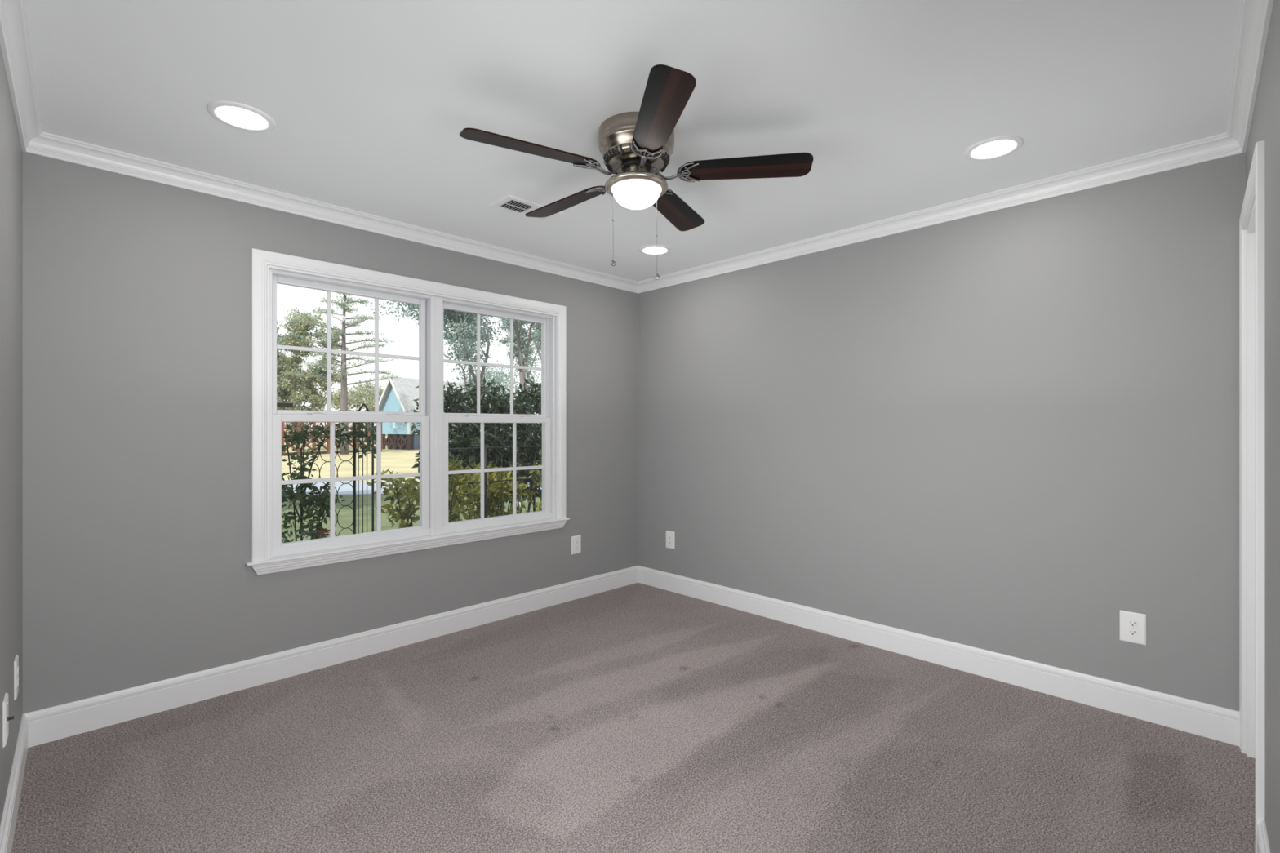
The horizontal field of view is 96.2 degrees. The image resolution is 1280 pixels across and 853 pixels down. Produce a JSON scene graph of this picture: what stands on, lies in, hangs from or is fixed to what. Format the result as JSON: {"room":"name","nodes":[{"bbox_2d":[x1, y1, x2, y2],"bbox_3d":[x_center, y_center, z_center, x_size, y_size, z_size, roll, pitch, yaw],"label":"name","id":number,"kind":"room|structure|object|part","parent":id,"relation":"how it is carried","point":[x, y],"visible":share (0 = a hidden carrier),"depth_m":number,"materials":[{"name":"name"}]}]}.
{"room":"empty bedroom","nodes":[
{"label":"empty bedroom","id":0,"kind":"room"},
{"bbox_2d":[0,44,22,825],"bbox_3d":[-1.281,0.052,0.973,0.150,2.640,3.781,0,0,-44],"label":"wall","id":1,"kind":"structure","parent":0,"point":[11,149],"depth_m":1.87,"materials":[{"name":"grey paint"}]},
{"bbox_2d":[2,693,13,747],"bbox_3d":[-1.897,0.879,1.726,0.020,0.134,0.089,0,0,-44],"label":"cable plate","id":2,"kind":"object","parent":1,"relation":"attached to","point":[6,718],"visible":1,"depth_m":1.69,"materials":[{"name":"white plastic"}]},
{"bbox_3d":[-1.902,0.879,1.721,0.006,0.134,0.089,0,0,-44],"label":"plate","id":3,"kind":"part","parent":2,"relation":"part of","materials":[{"name":"white plastic"}]},
{"bbox_2d":[0,714,27,852],"bbox_3d":[-1.222,1.205,1.031,0.016,0.134,3.481,0,0,-44],"label":"baseboard","id":4,"kind":"structure","parent":1,"relation":"attached to","point":[7,827],"depth_m":1.84,"materials":[{"name":"white paint"}]},
{"bbox_2d":[13,654,18,700],"bbox_3d":[-2.187,0.879,2.014,0.009,0.134,0.089,0,0,-44],"label":"wall outlet","id":5,"kind":"object","parent":1,"relation":"attached to","point":[16,659],"visible":1,"depth_m":1.99,"materials":[{"name":"white plastic"}]},
{"bbox_2d":[0,0,41,151],"bbox_3d":[-1.208,-1.128,1.045,0.055,0.080,3.481,0,0,-44],"label":"trim","id":6,"kind":"structure","parent":1,"relation":"attached to","point":[15,37],"depth_m":1.80,"materials":[{"name":"white paint"}]},
{"bbox_2d":[22,151,638,713],"bbox_3d":[-1.282,0.052,3.538,3.736,2.640,0.150,0,0,-45],"label":"wall","id":7,"kind":"structure","parent":0,"point":[137,292],"depth_m":2.62,"materials":[{"name":"grey paint"}]},
{"bbox_2d":[22,565,638,747],"bbox_3d":[-1.224,1.205,3.480,3.436,0.134,0.016,0,0,-45],"label":"baseboard","id":8,"kind":"structure","parent":7,"relation":"attached to","point":[54,723],"depth_m":2.89,"materials":[{"name":"white paint"}]},
{"bbox_2d":[25,131,638,293],"bbox_3d":[-1.210,-1.128,3.466,3.436,0.080,0.055,0,0,-45],"label":"trim","id":9,"kind":"structure","parent":7,"relation":"attached to","point":[50,145],"depth_m":2.89,"materials":[{"name":"white paint"}]},
{"bbox_2d":[245,248,569,575],"bbox_3d":[-1.266,-0.069,3.525,1.962,1.602,0.192,0,0,-45],"label":"window","id":10,"kind":"structure","parent":7,"relation":"in","point":[268,268],"depth_m":3.37,"materials":[{"name":"white paint"}]},
{"bbox_2d":[276,403,293,407],"bbox_3d":[-1.869,-0.113,3.009,0.086,0.021,0.008,0,0,-45],"label":"bar","id":11,"kind":"object","parent":10,"relation":"attached to","point":[278,405],"visible":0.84,"depth_m":3.01,"materials":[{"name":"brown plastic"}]},
{"bbox_3d":[-1.616,-0.412,3.242,0.821,0.732,0.034,0,0,-45],"label":"sash","id":12,"kind":"part","parent":10,"relation":"part of","materials":[{"name":"white plastic"}]},
{"bbox_3d":[-1.588,0.293,3.213,0.829,0.714,0.034,0,0,-45],"label":"sash","id":13,"kind":"part","parent":10,"relation":"part of","materials":[{"name":"white plastic"}]},
{"bbox_3d":[-0.975,-0.412,3.883,0.821,0.732,0.034,0,0,-45],"label":"sash","id":14,"kind":"part","parent":10,"relation":"part of","materials":[{"name":"white plastic"}]},
{"bbox_3d":[-0.947,0.293,3.855,0.829,0.714,0.034,0,0,-45],"label":"sash","id":15,"kind":"part","parent":10,"relation":"part of","materials":[{"name":"white plastic"}]},
{"bbox_2d":[571,535,581,555],"bbox_3d":[-0.470,0.875,4.239,0.089,0.134,0.009,0,0,-45],"label":"wall outlet","id":16,"kind":"object","parent":7,"relation":"attached to","point":[575,540],"visible":1,"depth_m":4.24,"materials":[{"name":"white plastic"}]},
{"bbox_2d":[25,0,1240,281],"bbox_3d":[0.000,-1.228,2.263,4.000,0.120,4.000,0,0,-45],"label":"ceiling","id":17,"kind":"structure","parent":0,"point":[369,102],"depth_m":1.99,"materials":[{"name":"white paint"}]},
{"bbox_2d":[207,100,275,132],"bbox_3d":[-1.500,-1.161,2.163,0.212,0.014,0.212,0,0,-45],"label":"recessed light","id":18,"kind":"object","parent":17,"relation":"in","point":[234,114],"visible":1,"depth_m":2.14,"materials":[{"name":"white plastic"}]},
{"bbox_2d":[488,194,564,222],"bbox_3d":[-0.605,-1.163,3.078,0.353,0.011,0.192,0,0,-45],"label":"ceiling vent","id":19,"kind":"object","parent":17,"relation":"in","point":[510,203],"visible":0.79,"depth_m":3.03,"materials":[{"name":"white metal"}]},
{"bbox_2d":[459,64,813,279],"bbox_3d":[-0.054,-0.872,2.308,1.308,0.592,1.254,0,0,-45],"label":"ceiling fan","id":20,"kind":"object","parent":17,"relation":"hanging from","point":[634,147],"visible":1,"depth_m":2.18,"materials":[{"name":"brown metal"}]},
{"bbox_3d":[-0.388,-1.002,2.071,0.501,0.006,0.137,0,12,-29],"label":"blade","id":21,"kind":"part","parent":20,"relation":"part of","materials":[{"name":"brown wood"}]},
{"bbox_3d":[-0.326,-1.002,2.568,0.501,0.006,0.137,0,12,43],"label":"blade","id":22,"kind":"part","parent":20,"relation":"part of","materials":[{"name":"brown wood"}]},
{"bbox_3d":[-0.102,-0.787,2.191,0.006,0.309,0.006,0,0,-45],"label":"pull chain","id":23,"kind":"part","parent":20,"relation":"part of","materials":[{"name":"silver metal"}]},
{"bbox_3d":[-0.102,-0.626,2.191,0.021,0.026,0.007,0,0,35],"label":"pull knob","id":24,"kind":"part","parent":20,"relation":"part of","materials":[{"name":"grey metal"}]},
{"bbox_3d":[-0.014,-0.906,2.277,0.189,0.071,0.189,0,0,-45],"label":"lamp shade","id":25,"kind":"part","parent":20,"relation":"part of","materials":[{"name":"white glass"}]},
{"bbox_3d":[0.066,-0.589,2.247,0.021,0.026,0.007,0,0,-3],"label":"pull knob","id":26,"kind":"part","parent":20,"relation":"part of","materials":[{"name":"grey metal"}]},
{"bbox_3d":[0.066,-0.769,2.247,0.006,0.346,0.006,0,0,-45],"label":"pull chain","id":27,"kind":"part","parent":20,"relation":"part of","materials":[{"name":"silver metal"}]},
{"bbox_3d":[0.059,-1.002,1.857,0.137,0.006,0.501,12,-2,-10],"label":"blade","id":28,"kind":"part","parent":20,"relation":"part of","materials":[{"name":"brown wood"}]},
{"bbox_3d":[0.167,-1.002,2.663,0.137,0.006,0.501,-13,-6,25],"label":"blade","id":29,"kind":"part","parent":20,"relation":"part of","materials":[{"name":"brown wood"}]},
{"bbox_3d":[0.409,-1.002,2.224,0.501,0.006,0.137,0,-12,7],"label":"blade","id":30,"kind":"part","parent":20,"relation":"part of","materials":[{"name":"brown wood"}]},
{"bbox_2d":[639,244,671,255],"bbox_3d":[0.099,-1.161,3.790,0.212,0.014,0.212,0,0,-45],"label":"recessed light","id":31,"kind":"object","parent":17,"relation":"in","point":[649,249],"visible":0.97,"depth_m":3.76,"materials":[{"name":"white plastic"}]},
{"bbox_2d":[964,135,1023,160],"bbox_3d":[1.482,-1.161,2.407,0.212,0.014,0.212,0,0,-45],"label":"recessed light","id":32,"kind":"object","parent":17,"relation":"in","point":[997,147],"visible":1,"depth_m":2.39,"materials":[{"name":"white plastic"}]},
{"bbox_2d":[11,582,1255,852],"bbox_3d":[-0.007,1.272,2.227,3.780,0.001,3.800,0,0,-45],"label":"floor","id":33,"kind":"structure","parent":0,"point":[637,717],"depth_m":2.17,"materials":[{"name":"grey carpet"}]},
{"bbox_2d":[638,152,1245,711],"bbox_3d":[1.249,0.052,3.543,0.150,2.640,3.724,0,0,-45],"label":"wall","id":34,"kind":"structure","parent":0,"point":[1014,431],"depth_m":2.91,"materials":[{"name":"grey paint"}]},
{"bbox_2d":[666,530,674,549],"bbox_3d":[0.232,0.878,4.447,0.089,0.134,0.009,0,0,45],"label":"wall outlet","id":35,"kind":"object","parent":34,"relation":"attached to","point":[669,535],"visible":1,"depth_m":4.44,"materials":[{"name":"white plastic"}]},
{"bbox_2d":[638,565,1239,746],"bbox_3d":[1.190,1.205,3.484,0.016,0.134,3.424,0,0,-45],"label":"baseboard","id":36,"kind":"structure","parent":34,"relation":"attached to","point":[1218,723],"depth_m":2.90,"materials":[{"name":"white paint"}]},
{"bbox_2d":[638,132,1244,293],"bbox_3d":[1.176,-1.128,3.470,0.055,0.080,3.424,0,0,-45],"label":"trim","id":37,"kind":"structure","parent":34,"relation":"attached to","point":[1219,146],"depth_m":2.89,"materials":[{"name":"white paint"}]},
{"bbox_2d":[1120,610,1146,645],"bbox_3d":[2.162,0.883,2.517,0.089,0.134,0.009,0,0,45],"label":"wall outlet","id":38,"kind":"object","parent":34,"relation":"attached to","point":[1132,624],"visible":1,"depth_m":2.51,"materials":[{"name":"white plastic"}]},
{"bbox_2d":[1127,628,1137,635],"bbox_3d":[2.161,0.902,2.516,0.034,0.027,0.004,0,0,45],"label":"receptacle","id":39,"kind":"object","parent":38,"relation":"attached to","point":[1131,632],"depth_m":2.51,"materials":[{"name":"white plastic"}]},
{"bbox_2d":[1127,619,1137,626],"bbox_3d":[2.161,0.864,2.516,0.034,0.027,0.004,0,0,45],"label":"receptacle","id":40,"kind":"object","parent":38,"relation":"attached to","point":[1131,623],"depth_m":2.51,"materials":[{"name":"white plastic"}]},
{"bbox_2d":[1245,0,1279,852],"bbox_3d":[1.251,0.052,0.978,0.150,2.640,3.776,0,0,44],"label":"wall","id":41,"kind":"structure","parent":0,"point":[1265,122],"depth_m":1.53,"materials":[{"name":"grey paint"}]},
{"bbox_2d":[1226,0,1274,152],"bbox_3d":[1.178,-1.128,1.049,0.055,0.080,3.476,0,0,44],"label":"trim","id":42,"kind":"structure","parent":41,"relation":"attached to","point":[1255,15],"depth_m":1.78,"materials":[{"name":"white paint"}]},
{"bbox_2d":[1239,140,1264,852],"bbox_3d":[2.149,0.222,1.919,0.855,2.100,0.181,0,0,-45],"label":"door frame","id":43,"kind":"structure","parent":41,"relation":"in","point":[1251,220],"depth_m":2.20,"materials":[{"name":"white paint"}]},
{"bbox_2d":[1256,819,1270,852],"bbox_3d":[0.891,1.205,0.725,0.016,0.134,2.612,0,0,44],"label":"baseboard","id":44,"kind":"structure","parent":41,"relation":"attached to","point":[1262,842],"depth_m":1.61,"materials":[{"name":"white paint"}]},
{"label":"outside","id":45,"kind":"structure","parent":0,"visible":0},
{"bbox_2d":[281,435,537,481],"bbox_3d":[-10.165,1.862,69.460,171.774,0.020,163.501,0,0,-45],"label":"lawn","id":46,"kind":"structure","parent":45,"point":[398,460],"depth_m":28.93,"materials":[{"name":"yellow plant"}]},
{"bbox_2d":[276,328,308,409],"bbox_3d":[-32.709,-3.553,50.062,6.510,10.894,6.144,0,0,-45],"label":"leafy tree","id":47,"kind":"object","parent":46,"relation":"on","point":[278,329],"visible":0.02,"depth_m":50.54,"materials":[{"name":"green plant"}]},
{"bbox_2d":[276,307,342,447],"bbox_3d":[-26.315,-3.725,43.874,6.902,11.228,6.639,0,0,-33],"label":"leafy tree","id":48,"kind":"object","parent":46,"relation":"on","point":[299,336],"visible":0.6,"depth_m":43.45,"materials":[{"name":"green plant"}]},
{"bbox_2d":[284,422,376,443],"bbox_3d":[-39.669,0.522,68.883,16.346,2.700,10.806,0,0,-45],"label":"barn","id":49,"kind":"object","parent":46,"relation":"on","point":[323,424],"visible":0.03,"depth_m":68.34,"materials":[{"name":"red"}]},
{"bbox_2d":[281,422,382,456],"bbox_3d":[-23.155,0.742,39.266,4.111,2.260,10.013,0,0,23],"label":"deck","id":50,"kind":"object","parent":46,"relation":"on","point":[283,428],"visible":0.16,"depth_m":37.95,"materials":[{"name":"red wood"}]},
{"bbox_3d":[-22.439,0.772,36.000,0.170,2.200,0.170,0,0,-45],"label":"post","id":51,"kind":"part","parent":50,"relation":"part of","materials":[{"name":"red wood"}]},
{"bbox_3d":[-22.011,0.772,37.000,0.170,2.200,0.170,0,0,-45],"label":"post","id":52,"kind":"part","parent":50,"relation":"part of","materials":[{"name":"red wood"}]},
{"bbox_3d":[-21.582,0.772,38.000,0.170,2.200,0.170,0,0,-45],"label":"post","id":53,"kind":"part","parent":50,"relation":"part of","materials":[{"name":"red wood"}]},
{"bbox_3d":[-21.153,0.772,39.000,0.170,2.200,0.170,0,0,-45],"label":"post","id":54,"kind":"part","parent":50,"relation":"part of","materials":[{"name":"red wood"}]},
{"bbox_3d":[-21.368,0.082,38.500,0.090,0.940,9.792,0,0,23],"label":"railing","id":55,"kind":"part","parent":50,"relation":"part of","materials":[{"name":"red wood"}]},
{"bbox_3d":[-19.868,0.772,42.000,0.170,2.200,0.170,0,0,-45],"label":"post","id":56,"kind":"part","parent":50,"relation":"part of","materials":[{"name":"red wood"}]},
{"bbox_3d":[-19.439,0.772,43.000,0.170,2.200,0.170,0,0,-45],"label":"post","id":57,"kind":"part","parent":50,"relation":"part of","materials":[{"name":"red wood"}]},
{"bbox_2d":[280,293,400,454],"bbox_3d":[-19.461,-3.656,38.288,6.947,11.060,7.163,0,0,-45],"label":"pine tree","id":58,"kind":"object","parent":46,"relation":"on","point":[344,392],"visible":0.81,"depth_m":37.82,"materials":[{"name":"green plant"}]},
{"bbox_2d":[324,379,384,439],"bbox_3d":[-31.441,-1.749,65.682,8.824,7.264,10.104,0,0,-45],"label":"leafy tree","id":59,"kind":"object","parent":46,"relation":"on","point":[365,393],"visible":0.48,"depth_m":63.61,"materials":[{"name":"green plant"}]},
{"bbox_2d":[378,376,466,449],"bbox_3d":[-18.020,-1.058,49.040,3.900,5.860,7.860,0,0,29],"label":"house","id":60,"kind":"structure","parent":46,"relation":"on","point":[398,393],"depth_m":46.04,"materials":[{"name":"blue"}]},
{"bbox_3d":[-19.756,-1.683,45.769,1.555,4.610,3.765,0,0,-45],"label":"white trim","id":61,"kind":"part","parent":60,"relation":"part of","materials":[{"name":"white"}]},
{"bbox_3d":[-17.861,1.247,49.329,3.200,1.250,6.400,0,0,29],"label":"skirting","id":62,"kind":"part","parent":60,"relation":"part of","materials":[{"name":"brown"}]},
{"bbox_2d":[364,299,506,405],"bbox_3d":[-6.629,-2.748,20.362,4.540,9.289,6.164,0,0,-40],"label":"tree","id":63,"kind":"object","parent":46,"relation":"on","point":[456,320],"visible":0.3,"depth_m":20.19,"materials":[{"name":"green plant"}]},
{"bbox_2d":[449,359,541,404],"bbox_3d":[-17.154,-3.087,70.670,18.644,9.943,16.718,0,0,-45],"label":"leafy tree","id":64,"kind":"object","parent":46,"relation":"on","point":[496,378],"visible":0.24,"depth_m":67.43,"materials":[{"name":"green plant"}]},
{"bbox_2d":[496,317,541,391],"bbox_3d":[-7.869,-6.270,45.360,6.861,16.394,10.296,0,0,-19],"label":"tree","id":65,"kind":"object","parent":46,"relation":"on","point":[523,331],"visible":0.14,"depth_m":45.38,"materials":[{"name":"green plant"}]},
{"bbox_2d":[504,320,541,457],"bbox_3d":[-5.026,-4.844,28.818,8.052,13.533,7.346,0,0,18],"label":"tree","id":66,"kind":"object","parent":46,"relation":"on","point":[522,374],"visible":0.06,"depth_m":29.61,"materials":[{"name":"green plant"}]},
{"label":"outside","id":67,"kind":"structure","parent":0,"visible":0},
{"bbox_2d":[281,434,542,542],"bbox_3d":[-36.628,2.022,64.912,200.000,0.300,136.400,0,0,-45],"label":"lawn","id":68,"kind":"structure","parent":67,"point":[344,515],"depth_m":12.07,"materials":[{"name":"green plant"}]},
{"bbox_2d":[300,403,373,541],"bbox_3d":[-2.198,0.848,4.207,0.056,2.048,0.523,0,0,38],"label":"gate","id":69,"kind":"object","parent":68,"relation":"on","point":[353,442],"visible":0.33,"depth_m":4.26,"materials":[{"name":"black metal"}]},
{"bbox_3d":[-2.374,1.011,4.020,0.012,1.721,0.012,0,0,-45],"label":"post","id":70,"kind":"part","parent":69,"relation":"part of","materials":[{"name":"black metal"}]},
{"bbox_2d":[281,422,382,542],"bbox_3d":[-2.261,0.479,4.094,0.805,1.079,0.602,0,0,2],"label":"bush","id":71,"kind":"object","parent":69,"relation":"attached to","point":[323,500],"visible":0.71,"depth_m":3.99,"materials":[{"name":"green plant"}]},
{"bbox_3d":[-2.126,0.911,4.270,0.020,1.921,0.020,0,0,-45],"label":"post","id":72,"kind":"part","parent":69,"relation":"part of","materials":[{"name":"black metal"}]},
{"bbox_3d":[-2.058,0.911,4.420,0.015,1.921,0.015,0,0,-45],"label":"post","id":73,"kind":"part","parent":69,"relation":"part of","materials":[{"name":"black metal"}]},
{"bbox_2d":[367,456,480,528],"bbox_3d":[-1.798,1.058,4.896,0.899,1.632,1.064,0,0,-45],"label":"shrub","id":74,"kind":"object","parent":68,"relation":"on","point":[407,491],"visible":0.34,"depth_m":4.87,"materials":[{"name":"yellow leaves"},{"name":"dark twig bark"}]},
{"bbox_2d":[403,376,542,517],"bbox_3d":[-1.072,0.606,7.850,4.153,2.544,1.342,0,0,-45],"label":"hedge","id":75,"kind":"object","parent":68,"relation":"on","point":[495,434],"visible":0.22,"depth_m":6.87,"materials":[{"name":"green plant"}]},
{"bbox_2d":[451,461,537,519],"bbox_3d":[-1.511,1.111,5.855,0.996,1.526,0.646,0,0,-45],"label":"shrub","id":76,"kind":"object","parent":68,"relation":"on","point":[493,492],"visible":0.33,"depth_m":5.76,"materials":[{"name":"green plant"}]},
{"bbox_2d":[448,445,542,519],"bbox_3d":[-1.308,1.032,5.551,1.492,1.680,0.023,0,0,-45],"label":"trellis","id":77,"kind":"object","parent":68,"relation":"on","point":[485,447],"visible":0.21,"depth_m":5.40,"materials":[{"name":"black"}]},
{"bbox_3d":[-1.454,1.032,5.405,0.023,1.680,0.023,0,0,-45],"label":"post","id":78,"kind":"part","parent":77,"relation":"part of","materials":[{"name":"black metal"}]},
{"bbox_2d":[525,448,542,512],"bbox_3d":[-0.825,1.060,6.514,1.006,1.628,0.605,0,0,-45],"label":"shrub","id":79,"kind":"object","parent":68,"relation":"on","point":[540,508],"visible":0.02,"depth_m":6.33,"materials":[{"name":"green plant"}]},
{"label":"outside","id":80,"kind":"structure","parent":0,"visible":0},
{"bbox_2d":[285,480,542,495],"bbox_3d":[-2.679,1.857,18.305,140.001,0.030,3.800,0,0,-8],"label":"street","id":81,"kind":"structure","parent":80,"point":[345,489],"depth_m":17.03,"materials":[{"name":"grey asphalt"}]}
]}

